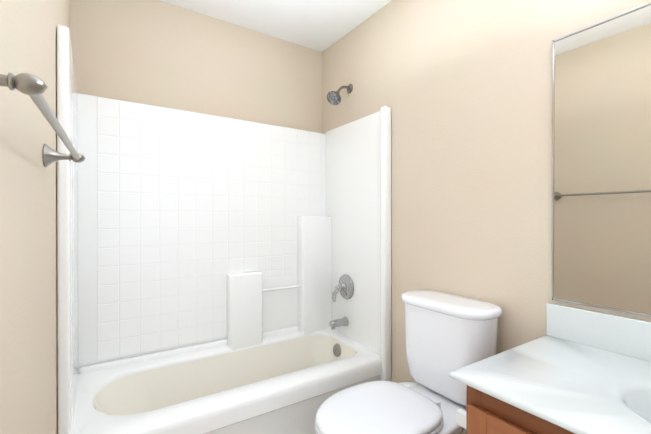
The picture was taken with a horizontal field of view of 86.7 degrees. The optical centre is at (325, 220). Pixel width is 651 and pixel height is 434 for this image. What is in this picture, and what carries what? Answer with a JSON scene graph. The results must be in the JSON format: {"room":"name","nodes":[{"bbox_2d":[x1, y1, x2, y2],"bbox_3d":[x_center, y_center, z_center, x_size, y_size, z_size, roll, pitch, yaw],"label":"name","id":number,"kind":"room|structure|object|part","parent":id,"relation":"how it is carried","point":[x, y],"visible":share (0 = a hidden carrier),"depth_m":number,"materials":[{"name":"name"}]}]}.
{"room":"bathroom","nodes":[
{"label":"bathroom","id":0,"kind":"room"},
{"bbox_2d":[0,0,69,433],"bbox_3d":[-0.482,-0.022,0.342,0.204,2.390,3.317,0,0,-33],"label":"wall","id":1,"kind":"structure","parent":0,"point":[27,289],"depth_m":0.76,"materials":[{"name":"beige paint"}]},
{"bbox_2d":[0,73,85,166],"bbox_3d":[-0.559,-0.174,0.688,0.118,0.062,0.672,0,0,-33],"label":"towel rail","id":2,"kind":"object","parent":1,"relation":"attached to","point":[34,87],"visible":1,"depth_m":0.51,"materials":[{"name":"silver metal"}]},
{"bbox_3d":[-0.402,-0.173,0.426,0.092,0.062,0.062,0,0,-33],"label":"post","id":3,"kind":"part","parent":2,"relation":"part of","materials":[{"name":"silver metal"}]},
{"bbox_3d":[-0.716,-0.175,0.950,0.092,0.062,0.062,0,0,-33],"label":"post","id":4,"kind":"part","parent":2,"relation":"part of","materials":[{"name":"silver metal"}]},
{"bbox_2d":[70,0,321,132],"bbox_3d":[-0.667,-0.028,2.147,1.474,2.390,0.100,0,0,-33],"label":"wall","id":5,"kind":"structure","parent":0,"point":[159,53],"depth_m":2.01,"materials":[{"name":"beige paint"}]},
{"bbox_2d":[160,0,390,51],"bbox_3d":[0.135,-1.268,0.745,1.874,0.100,3.317,0,0,-33],"label":"ceiling","id":6,"kind":"structure","parent":0,"point":[320,25],"depth_m":2.06,"materials":[{"name":"paint"}]},
{"bbox_2d":[322,0,650,433],"bbox_3d":[0.875,-0.025,1.237,0.100,2.390,3.317,0,0,-33],"label":"wall","id":7,"kind":"structure","parent":0,"point":[462,89],"depth_m":1.52,"materials":[{"name":"beige paint"}]},
{"bbox_2d":[327,84,352,104],"bbox_3d":[0.094,-0.803,2.167,0.178,0.158,0.093,0,0,-33],"label":"shower head","id":8,"kind":"object","parent":7,"relation":"attached to","point":[333,97],"visible":1,"depth_m":2.15},
{"bbox_3d":[0.111,-0.835,2.198,0.094,0.059,0.017,0,0,-33],"label":"arm","id":9,"kind":"part","parent":8,"relation":"part of"},
{"bbox_2d":[546,303,650,361],"bbox_3d":[1.052,0.355,0.857,0.020,0.116,0.925,0,0,-33],"label":"backsplash","id":10,"kind":"structure","parent":7,"relation":"attached to","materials":[{"name":"white stone"}]},
{"bbox_2d":[552,2,650,316],"bbox_3d":[1.056,-0.178,0.861,0.008,0.925,0.890,0,0,-33],"label":"mirror","id":11,"kind":"object","parent":7,"relation":"attached to","point":[601,164],"visible":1,"depth_m":1.11,"materials":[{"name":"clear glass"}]},
{"bbox_3d":[0.135,1.222,0.753,1.874,0.100,3.317,0,0,-33],"label":"floor","id":12,"kind":"structure","parent":0,"visible":0},
{"bbox_2d":[57,25,390,433],"bbox_3d":[-0.442,0.268,1.806,1.470,1.800,0.715,0,0,-33],"label":"bathtub","id":13,"kind":"object","parent":12,"relation":"on","point":[219,275],"visible":1,"depth_m":1.89,"materials":[{"name":"white plastic"}]},
{"bbox_3d":[-1.025,0.079,1.383,0.031,1.411,0.632,0,0,-33],"label":"panel","id":14,"kind":"part","parent":13,"relation":"part of","materials":[{"name":"white plastic"}]},
{"bbox_3d":[-0.618,0.085,2.073,1.470,1.395,0.075,0,0,-33],"label":"panel","id":15,"kind":"part","parent":13,"relation":"part of","materials":[{"name":"white plastic"}]},
{"bbox_3d":[0.072,0.467,2.210,0.052,0.116,0.069,0,0,-33],"label":"valve lever","id":16,"kind":"part","parent":13,"relation":"part of","materials":[{"name":"silver metal"}]},
{"bbox_3d":[0.081,0.655,2.206,0.122,0.063,0.062,0,0,-33],"label":"spout","id":17,"kind":"part","parent":13,"relation":"part of","materials":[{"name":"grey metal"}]},
{"bbox_3d":[0.113,0.428,2.217,0.054,0.162,0.162,0,0,-33],"label":"valve trim","id":18,"kind":"part","parent":13,"relation":"part of","materials":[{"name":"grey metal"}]},
{"bbox_3d":[0.182,0.077,2.179,0.018,1.409,0.632,0,0,-33],"label":"panel","id":19,"kind":"part","parent":13,"relation":"part of","materials":[{"name":"white plastic"}]},
{"bbox_2d":[315,290,501,433],"bbox_3d":[0.300,0.752,1.330,0.749,0.836,0.436,0,0,-33],"label":"toilet","id":20,"kind":"object","parent":12,"relation":"on","point":[446,334],"visible":0.88,"depth_m":1.32,"materials":[{"name":"white ceramic"}]},
{"bbox_3d":[0.180,0.712,1.250,0.460,0.018,0.374,0,0,-33],"label":"seat","id":21,"kind":"part","parent":20,"relation":"part of","materials":[{"name":"white plastic"}]},
{"bbox_3d":[0.180,0.689,1.250,0.456,0.025,0.370,0,0,-33],"label":"lid","id":22,"kind":"part","parent":20,"relation":"part of","materials":[{"name":"white plastic"}]},
{"bbox_3d":[0.247,0.947,1.295,0.614,0.445,0.380,0,0,-33],"label":"bowl","id":23,"kind":"part","parent":20,"relation":"part of","materials":[{"name":"white ceramic"}]},
{"bbox_3d":[0.520,0.539,1.474,0.198,0.346,0.408,0,0,-33],"label":"tank","id":24,"kind":"part","parent":20,"relation":"part of","materials":[{"name":"white ceramic"}]},
{"bbox_3d":[0.520,0.351,1.473,0.224,0.035,0.436,0,0,-33],"label":"tank lid","id":25,"kind":"part","parent":20,"relation":"part of","materials":[{"name":"white ceramic"}]},
{"bbox_2d":[449,303,650,433],"bbox_3d":[0.811,0.735,0.717,0.578,0.874,0.955,0,0,-33],"label":"bathroom vanity","id":26,"kind":"object","parent":12,"relation":"on","point":[577,371],"visible":1,"depth_m":0.90,"materials":[{"name":"white stone"}]},
{"bbox_3d":[0.403,0.571,0.985,0.022,0.044,0.058,0,0,-33],"label":"arm","id":27,"kind":"part","parent":26,"relation":"part of"},
{"bbox_3d":[0.497,0.513,0.743,0.019,0.055,0.306,0,0,-33],"label":"door rail","id":28,"kind":"part","parent":26,"relation":"part of","materials":[{"name":"brown wood"}]},
{"bbox_3d":[0.631,0.466,0.575,0.019,0.075,0.787,0,0,-33],"label":"frame rail","id":29,"kind":"part","parent":26,"relation":"part of","materials":[{"name":"brown wood"}]}
]}

